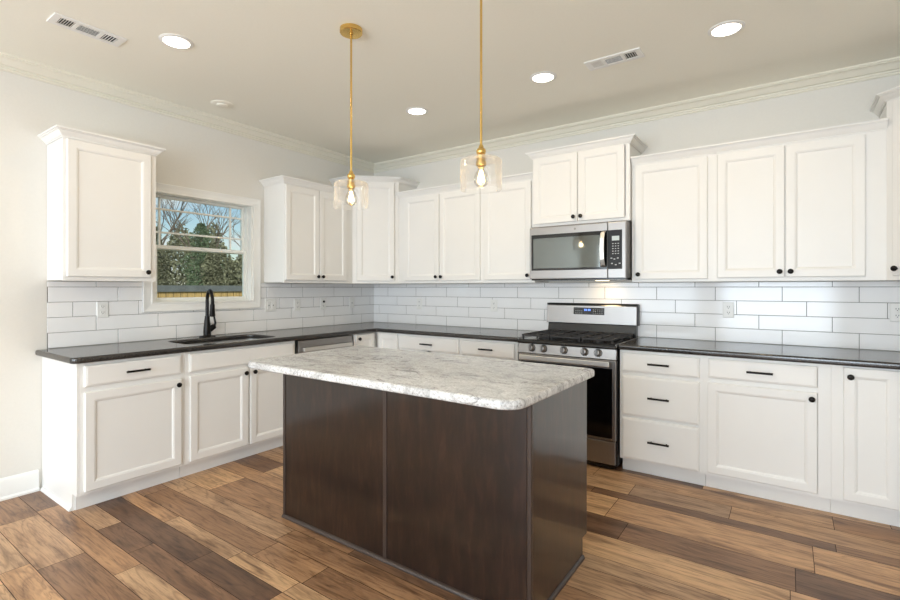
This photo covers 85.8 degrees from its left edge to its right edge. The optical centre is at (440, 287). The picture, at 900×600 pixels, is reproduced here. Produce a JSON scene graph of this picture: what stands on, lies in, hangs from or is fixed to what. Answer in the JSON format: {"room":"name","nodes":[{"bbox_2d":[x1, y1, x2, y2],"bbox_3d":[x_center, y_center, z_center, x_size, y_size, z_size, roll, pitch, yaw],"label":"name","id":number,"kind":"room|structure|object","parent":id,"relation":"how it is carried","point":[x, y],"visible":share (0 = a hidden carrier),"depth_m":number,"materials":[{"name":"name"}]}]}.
{"room":"kitchen","nodes":[
{"label":"kitchen","id":0,"kind":"room"},
{"bbox_2d":[0,70,373,488],"bbox_3d":[-3.175,-0.059,2.493,0.140,2.750,8.280,0,0,36],"label":"wall","id":1,"kind":"structure","parent":0,"point":[196,156],"depth_m":3.15,"materials":[{"name":"paint"}]},
{"bbox_2d":[0,469,39,500],"bbox_3d":[-4.024,1.248,1.169,0.024,0.135,4.858,0,0,36],"label":"baseboard","id":2,"kind":"structure","parent":1,"relation":"attached to","point":[17,485],"depth_m":3.06,"materials":[{"name":"white wood"}]},
{"bbox_2d":[38,124,165,281],"bbox_3d":[-2.291,-0.519,3.302,0.354,0.949,0.638,0,0,36],"label":"upper cabinet","id":3,"kind":"object","parent":1,"relation":"attached to","point":[101,189],"visible":1,"depth_m":3.17,"materials":[{"name":"white wood"}]},
{"bbox_2d":[142,182,260,311],"bbox_3d":[-2.012,-0.312,4.095,0.160,0.995,1.000,0,0,36],"label":"window","id":4,"kind":"structure","parent":1,"relation":"in","point":[164,191],"depth_m":4.18,"materials":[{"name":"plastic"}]},
{"bbox_2d":[47,281,373,348],"bbox_3d":[-1.688,0.179,4.437,0.007,0.444,3.090,0,0,36],"label":"tile backsplash","id":5,"kind":"structure","parent":1,"relation":"attached to","point":[72,321],"depth_m":3.81,"materials":[{"name":"white tile"}]},
{"bbox_2d":[96,301,107,317],"bbox_3d":[-2.398,0.156,3.433,0.008,0.116,0.073,0,0,36],"label":"wall outlet","id":6,"kind":"object","parent":5,"relation":"attached to","point":[101,307],"visible":1,"depth_m":3.43,"materials":[{"name":"plastic"}]},
{"bbox_2d":[265,299,275,311],"bbox_3d":[-1.597,0.166,4.549,0.010,0.116,0.118,0,0,36],"label":"wall switch","id":7,"kind":"object","parent":5,"relation":"attached to","point":[270,304],"visible":1,"depth_m":4.54,"materials":[{"name":"plastic"}]},
{"bbox_2d":[294,299,299,310],"bbox_3d":[-1.421,0.171,4.795,0.008,0.116,0.073,0,0,36],"label":"wall outlet","id":8,"kind":"object","parent":5,"relation":"attached to","point":[296,301],"visible":1,"depth_m":4.79,"materials":[{"name":"plastic"}]},
{"bbox_2d":[320,298,325,308],"bbox_3d":[-1.223,0.169,5.059,0.024,0.116,0.073,0,0,36],"label":"wall outlet","id":9,"kind":"object","parent":5,"relation":"attached to","point":[322,300],"visible":1,"depth_m":5.05,"materials":[{"name":"plastic"}]},
{"bbox_2d":[349,298,353,307],"bbox_3d":[-0.991,0.169,5.393,0.010,0.116,0.073,0,0,36],"label":"wall switch","id":10,"kind":"object","parent":5,"relation":"attached to","point":[351,300],"visible":1,"depth_m":5.38,"materials":[{"name":"plastic"}]},
{"bbox_2d":[259,175,355,282],"bbox_3d":[-1.273,-0.519,4.719,0.354,0.949,0.882,0,0,36],"label":"upper cabinet","id":11,"kind":"object","parent":1,"relation":"attached to","point":[308,224],"visible":1,"depth_m":4.51,"materials":[{"name":"white wood"}]},
{"bbox_2d":[0,51,899,172],"bbox_3d":[-1.046,-1.391,0.965,5.100,0.086,8.000,0,0,36],"label":"trim","id":12,"kind":"structure","parent":1,"relation":"attached to","point":[10,63],"depth_m":3.74,"materials":[{"name":"white wood"}]},
{"bbox_2d":[0,0,899,162],"bbox_3d":[-1.046,-1.484,0.965,5.380,0.100,8.280,0,0,36],"label":"ceiling","id":13,"kind":"structure","parent":0,"point":[283,66],"depth_m":2.99,"materials":[{"name":"paint"}]},
{"bbox_2d":[46,12,126,46],"bbox_3d":[-1.961,-1.430,2.692,0.135,0.008,0.340,0,0,36],"label":"ceiling vent","id":14,"kind":"object","parent":13,"relation":"in","point":[58,19],"visible":1,"depth_m":2.68,"materials":[{"name":"white metal"}]},
{"bbox_2d":[159,33,193,49],"bbox_3d":[-1.538,-1.430,2.817,0.179,0.008,0.179,0,0,36],"label":"recessed light","id":15,"kind":"object","parent":13,"relation":"in","point":[176,41],"visible":1,"depth_m":2.81,"materials":[{"name":"beige plastic"}]},
{"bbox_2d":[163,36,189,47],"bbox_3d":[-1.538,-1.431,2.817,0.136,0.005,0.136,0,0,36],"label":"diffuser","id":16,"kind":"object","parent":15,"relation":"attached to","point":[171,41],"depth_m":2.81,"materials":[{"name":"beige plastic"}]},
{"bbox_2d":[211,100,233,107],"bbox_3d":[-1.706,-1.425,3.777,0.164,0.018,0.164,0,0,36],"label":"ceiling speaker","id":17,"kind":"object","parent":13,"relation":"attached to","point":[218,103],"visible":1,"depth_m":3.75,"materials":[{"name":"paint"}]},
{"bbox_2d":[340,23,361,205],"bbox_3d":[-0.497,-0.939,2.684,0.190,0.990,0.190,0,0,36],"label":"pendant light","id":18,"kind":"object","parent":13,"relation":"hanging from","point":[351,31],"visible":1,"depth_m":2.68,"materials":[{"name":"gold metal"}]},
{"bbox_2d":[346,171,355,189],"bbox_3d":[-0.497,-0.595,2.684,0.056,0.106,0.056,0,0,36],"label":"socket","id":19,"kind":"object","parent":18,"relation":"attached to","point":[351,186],"depth_m":2.67,"materials":[{"name":"gold metal"}]},
{"bbox_2d":[406,107,427,114],"bbox_3d":[-0.193,-1.430,3.924,0.179,0.008,0.179,0,0,36],"label":"recessed light","id":20,"kind":"object","parent":13,"relation":"in","point":[412,110],"visible":1,"depth_m":3.91,"materials":[{"name":"beige plastic"}]},
{"bbox_2d":[409,109,424,113],"bbox_3d":[-0.193,-1.431,3.924,0.136,0.005,0.136,0,0,36],"label":"diffuser","id":21,"kind":"object","parent":20,"relation":"attached to","point":[411,111],"depth_m":3.93,"materials":[{"name":"beige plastic"}]},
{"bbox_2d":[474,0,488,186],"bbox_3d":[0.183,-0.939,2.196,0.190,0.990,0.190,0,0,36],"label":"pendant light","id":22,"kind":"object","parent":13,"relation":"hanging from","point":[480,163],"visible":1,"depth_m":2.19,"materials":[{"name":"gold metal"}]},
{"bbox_2d":[475,144,486,168],"bbox_3d":[0.183,-0.595,2.196,0.056,0.106,0.056,0,0,36],"label":"socket","id":23,"kind":"object","parent":22,"relation":"attached to","point":[480,163],"depth_m":2.18,"materials":[{"name":"gold metal"}]},
{"bbox_2d":[530,71,556,82],"bbox_3d":[0.697,-1.430,3.296,0.179,0.008,0.179,0,0,36],"label":"recessed light","id":24,"kind":"object","parent":13,"relation":"in","point":[544,76],"visible":1,"depth_m":3.29,"materials":[{"name":"beige plastic"}]},
{"bbox_2d":[533,74,552,81],"bbox_3d":[0.697,-1.431,3.296,0.136,0.005,0.136,0,0,36],"label":"diffuser","id":25,"kind":"object","parent":24,"relation":"attached to","point":[536,77],"depth_m":3.29,"materials":[{"name":"beige plastic"}]},
{"bbox_2d":[584,47,644,70],"bbox_3d":[1.086,-1.430,3.035,0.340,0.008,0.135,0,0,36],"label":"ceiling vent","id":26,"kind":"object","parent":13,"relation":"in","point":[636,53],"visible":1,"depth_m":3.02,"materials":[{"name":"white metal"}]},
{"bbox_2d":[708,20,744,37],"bbox_3d":[1.580,-1.430,2.680,0.179,0.008,0.179,0,0,36],"label":"recessed light","id":27,"kind":"object","parent":13,"relation":"in","point":[727,28],"visible":1,"depth_m":2.67,"materials":[{"name":"beige plastic"}]},
{"bbox_2d":[712,23,740,35],"bbox_3d":[1.580,-1.431,2.680,0.136,0.005,0.136,0,0,36],"label":"diffuser","id":28,"kind":"object","parent":27,"relation":"attached to","point":[721,29],"depth_m":2.68,"materials":[{"name":"beige plastic"}]},
{"bbox_2d":[0,446,899,599],"bbox_3d":[-0.990,1.356,0.925,7.218,0.080,8.280,0,0,36],"label":"floor","id":29,"kind":"structure","parent":0,"point":[220,532],"depth_m":2.44,"materials":[{"name":"brown wood"}]},
{"bbox_2d":[40,353,183,511],"bbox_3d":[-2.162,0.878,3.213,0.662,0.876,0.632,0,0,36],"label":"base cabinet","id":30,"kind":"object","parent":29,"relation":"on","point":[111,429],"visible":0.94,"depth_m":3.00,"materials":[{"name":"white wood"}]},
{"bbox_2d":[180,340,294,477],"bbox_3d":[-1.713,0.877,3.841,0.660,0.875,0.910,0,0,36],"label":"base cabinet","id":31,"kind":"object","parent":29,"relation":"on","point":[233,411],"visible":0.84,"depth_m":3.57,"materials":[{"name":"white wood"}]},
{"bbox_2d":[295,335,352,353],"bbox_3d":[-1.248,0.879,4.481,0.652,0.870,0.620,0,0,36],"label":"dishwasher","id":32,"kind":"object","parent":29,"relation":"on","point":[317,344],"visible":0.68,"depth_m":4.26,"materials":[{"name":"grey metal"}]},
{"bbox_2d":[352,332,399,349],"bbox_3d":[-0.680,0.877,5.060,0.914,0.875,0.914,0,0,36],"label":"base cabinet","id":33,"kind":"object","parent":29,"relation":"on","point":[373,339],"visible":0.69,"depth_m":4.73,"materials":[{"name":"white wood"}]},
{"bbox_2d":[35,322,535,363],"bbox_3d":[-0.816,0.421,3.773,2.181,0.037,3.151,0,0,36],"label":"countertop","id":34,"kind":"structure","parent":33,"relation":"on","point":[105,352],"depth_m":3.94,"materials":[{"name":"stone"}]},
{"bbox_2d":[199,289,215,336],"bbox_3d":[-1.879,0.206,3.931,0.131,0.393,0.193,0,0,-37],"label":"kitchen faucet","id":35,"kind":"object","parent":34,"relation":"on","point":[208,328],"visible":1,"depth_m":3.96,"materials":[{"name":"black metal"}]},
{"bbox_2d":[186,338,254,344],"bbox_3d":[-1.701,0.542,3.804,0.425,0.204,0.740,0,0,36],"label":"sink","id":36,"kind":"object","parent":34,"relation":"in","point":[247,338],"visible":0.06,"depth_m":3.98,"materials":[{"name":"metal"}]},
{"bbox_2d":[400,334,460,355],"bbox_3d":[0.052,0.877,4.690,0.703,0.875,0.662,0,0,36],"label":"drawer","id":37,"kind":"object","parent":29,"relation":"on","point":[421,343],"visible":0.16,"depth_m":4.43,"materials":[{"name":"white wood"}]},
{"bbox_2d":[282,374,586,599],"bbox_3d":[-0.075,0.877,2.604,1.558,0.875,0.706,0,0,36],"label":"kitchen island","id":38,"kind":"object","parent":29,"relation":"on","point":[469,502],"visible":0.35,"depth_m":2.18,"materials":[{"name":"brown wood"}]},
{"bbox_2d":[248,346,594,409],"bbox_3d":[-0.159,0.420,2.534,1.672,0.038,0.885,0,0,36],"label":"island countertop","id":39,"kind":"structure","parent":38,"relation":"on","point":[498,384],"depth_m":2.29,"materials":[{"name":"white stone"}]},
{"bbox_2d":[461,338,518,360],"bbox_3d":[0.563,0.877,4.323,0.555,0.875,0.662,0,0,36],"label":"drawer","id":40,"kind":"object","parent":29,"relation":"on","point":[493,349],"visible":0.23,"depth_m":4.06,"materials":[{"name":"white wood"}]},
{"bbox_2d":[517,302,639,468],"bbox_3d":[1.106,0.725,3.900,0.779,1.180,0.702,0,0,36],"label":"gas range","id":41,"kind":"object","parent":29,"relation":"on","point":[585,335],"visible":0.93,"depth_m":3.62,"materials":[{"name":"grey metal"}]},
{"bbox_2d":[520,336,633,345],"bbox_3d":[1.099,0.415,3.893,0.756,0.014,0.570,0,0,36],"label":"cooktop","id":42,"kind":"object","parent":41,"relation":"in","point":[533,340],"depth_m":3.72,"materials":[{"name":"black metal"}]},
{"bbox_2d":[620,350,705,485],"bbox_3d":[1.662,0.877,3.535,0.533,0.875,0.662,0,0,36],"label":"base cabinet","id":43,"kind":"object","parent":29,"relation":"on","point":[662,394],"visible":0.96,"depth_m":3.29,"materials":[{"name":"white wood"}]},
{"bbox_2d":[704,356,830,511],"bbox_3d":[2.140,0.877,3.192,0.646,0.875,0.662,0,0,36],"label":"base cabinet","id":44,"kind":"object","parent":29,"relation":"on","point":[767,423],"visible":0.97,"depth_m":2.95,"materials":[{"name":"white wood"}]},
{"bbox_2d":[830,365,899,526],"bbox_3d":[2.703,0.877,2.620,0.933,0.875,0.933,0,0,36],"label":"base cabinet","id":45,"kind":"object","parent":29,"relation":"on","point":[865,401],"visible":0.98,"depth_m":2.69,"materials":[{"name":"white wood"}]},
{"bbox_2d":[618,337,899,369],"bbox_3d":[2.225,0.421,2.969,2.118,0.037,0.911,0,0,36],"label":"countertop","id":46,"kind":"structure","parent":45,"relation":"on","point":[802,354],"depth_m":3.05,"materials":[{"name":"stone"}]},
{"bbox_2d":[374,74,899,351],"bbox_3d":[1.327,-0.059,4.271,5.100,2.750,0.140,0,0,36],"label":"wall","id":47,"kind":"structure","parent":0,"point":[847,103],"depth_m":3.67,"materials":[{"name":"paint"}]},
{"bbox_2d":[329,175,419,283],"bbox_3d":[-0.707,-0.599,5.221,0.688,1.109,0.688,0,0,36],"label":"upper cabinet","id":48,"kind":"object","parent":47,"relation":"attached to","point":[375,214],"visible":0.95,"depth_m":5.03,"materials":[{"name":"white wood"}]},
{"bbox_2d":[396,180,482,282],"bbox_3d":[0.049,-0.519,4.884,1.025,0.949,0.352,0,0,36],"label":"upper cabinet","id":49,"kind":"object","parent":47,"relation":"attached to","point":[441,227],"visible":0.98,"depth_m":4.73,"materials":[{"name":"white wood"}]},
{"bbox_2d":[480,172,548,282],"bbox_3d":[0.676,-0.519,4.434,0.520,0.949,0.352,0,0,36],"label":"upper cabinet","id":50,"kind":"object","parent":47,"relation":"attached to","point":[507,200],"visible":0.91,"depth_m":4.32,"materials":[{"name":"white wood"}]},
{"bbox_2d":[525,133,647,226],"bbox_3d":[1.199,-0.831,4.027,0.893,0.637,0.406,0,0,36],"label":"upper cabinet","id":51,"kind":"object","parent":47,"relation":"attached to","point":[591,181],"visible":0.98,"depth_m":3.86,"materials":[{"name":"white wood"}]},
{"bbox_2d":[530,220,631,280],"bbox_3d":[1.173,-0.282,3.984,0.779,0.452,0.487,0,0,36],"label":"microwave","id":52,"kind":"object","parent":51,"relation":"attached to","point":[598,251],"visible":0.95,"depth_m":3.80,"materials":[{"name":"silver metal"}]},
{"bbox_2d":[374,281,899,350],"bbox_3d":[1.284,0.179,4.211,5.100,0.444,0.007,0,0,36],"label":"tile backsplash","id":53,"kind":"structure","parent":47,"relation":"attached to","point":[834,314],"depth_m":3.71,"materials":[{"name":"white tile"}]},
{"bbox_2d":[417,298,421,308],"bbox_3d":[-0.234,0.176,5.290,0.073,0.116,0.008,0,0,36],"label":"wall outlet","id":54,"kind":"object","parent":53,"relation":"attached to","point":[419,300],"visible":1,"depth_m":5.29,"materials":[{"name":"plastic"}]},
{"bbox_2d":[491,300,496,311],"bbox_3d":[0.521,0.176,4.748,0.073,0.116,0.008,0,0,36],"label":"wall outlet","id":55,"kind":"object","parent":53,"relation":"attached to","point":[493,302],"visible":1,"depth_m":4.74,"materials":[{"name":"plastic"}]},
{"bbox_2d":[723,302,733,317],"bbox_3d":[2.134,0.166,3.591,0.073,0.116,0.008,0,0,36],"label":"wall outlet","id":56,"kind":"object","parent":53,"relation":"attached to","point":[728,307],"visible":1,"depth_m":3.59,"materials":[{"name":"plastic"}]},
{"bbox_2d":[889,303,899,321],"bbox_3d":[2.882,0.158,3.054,0.073,0.116,0.008,0,0,36],"label":"wall outlet","id":57,"kind":"object","parent":53,"relation":"attached to","point":[894,308],"visible":1,"depth_m":3.06,"materials":[{"name":"plastic"}]},
{"bbox_2d":[894,307,899,311],"bbox_3d":[2.880,0.137,3.053,0.034,0.028,0.003,0,0,36],"label":"socket","id":58,"kind":"object","parent":57,"relation":"attached to","point":[896,309],"depth_m":3.05,"materials":[{"name":"plastic"}]},
{"bbox_2d":[630,145,711,281],"bbox_3d":[1.759,-0.519,3.657,0.539,0.949,0.352,0,0,36],"label":"upper cabinet","id":59,"kind":"object","parent":47,"relation":"attached to","point":[672,190],"visible":1,"depth_m":3.54,"materials":[{"name":"white wood"}]},
{"bbox_2d":[711,118,887,280],"bbox_3d":[2.348,-0.519,3.234,0.910,0.949,0.352,0,0,36],"label":"upper cabinet","id":60,"kind":"object","parent":47,"relation":"attached to","point":[806,205],"visible":1,"depth_m":3.09,"materials":[{"name":"white wood"}]},
{"bbox_2d":[869,85,899,280],"bbox_3d":[2.864,-0.599,2.647,0.708,1.109,0.708,0,0,36],"label":"upper cabinet","id":61,"kind":"object","parent":47,"relation":"attached to","point":[886,104],"visible":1,"depth_m":2.83,"materials":[{"name":"white wood"}]},
{"label":"outside","id":62,"kind":"structure","parent":0,"visible":0},
{"bbox_3d":[-20.010,1.766,13.344,39.850,0.100,50.000,0,0,36],"label":"lawn","id":63,"kind":"structure","parent":62,"visible":0},
{"bbox_2d":[156,226,170,284],"bbox_3d":[-8.114,-0.026,13.847,1.272,3.483,1.202,0,0,-32],"label":"bush","id":64,"kind":"object","parent":63,"relation":"on","point":[162,261],"visible":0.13,"depth_m":13.82,"materials":[{"name":"green plant"}]},
{"bbox_2d":[156,199,194,244],"bbox_3d":[-17.386,-3.167,31.049,3.968,9.797,3.966,0,0,7],"label":"bare tree","id":65,"kind":"object","parent":63,"relation":"on","point":[165,206],"visible":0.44,"depth_m":31.63,"materials":[{"name":"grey plant"}]},
{"bbox_2d":[156,199,239,277],"bbox_3d":[-12.864,-2.308,25.722,3.400,8.056,5.167,0,0,36],"label":"bare tree","id":66,"kind":"object","parent":63,"relation":"on","point":[199,205],"visible":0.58,"depth_m":25.46,"materials":[{"name":"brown plant"}]},
{"bbox_2d":[157,285,241,297],"bbox_3d":[-2.874,0.833,13.992,0.160,1.765,13.035,0,0,36],"label":"wooden fence","id":67,"kind":"object","parent":63,"relation":"on","point":[163,291],"visible":0.06,"depth_m":10.47,"materials":[{"name":"brown wood"}]},
{"bbox_2d":[178,223,223,296],"bbox_3d":[-9.974,-0.506,20.252,2.682,4.444,2.608,0,0,36],"label":"evergreen tree","id":68,"kind":"object","parent":63,"relation":"on","point":[200,227],"visible":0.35,"depth_m":20.07,"materials":[{"name":"green plant"}]},
{"bbox_2d":[163,221,241,285],"bbox_3d":[-18.307,-1.990,41.408,30.276,7.766,5.364,0,0,-29],"label":"woodland","id":69,"kind":"object","parent":63,"relation":"on","point":[230,265],"visible":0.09,"depth_m":39.38,"materials":[{"name":"green plant"}]},
{"bbox_2d":[201,241,223,296],"bbox_3d":[-6.911,0.143,14.633,1.131,3.146,1.127,0,0,36],"label":"bush","id":70,"kind":"object","parent":63,"relation":"on","point":[212,261],"visible":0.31,"depth_m":14.47,"materials":[{"name":"green plant"}]},
{"bbox_2d":[215,217,239,245],"bbox_3d":[-12.326,-2.195,33.506,5.690,7.831,4.087,0,0,-34],"label":"bare tree","id":71,"kind":"object","parent":63,"relation":"on","point":[235,217],"visible":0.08,"depth_m":33.23,"materials":[{"name":"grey plant"}]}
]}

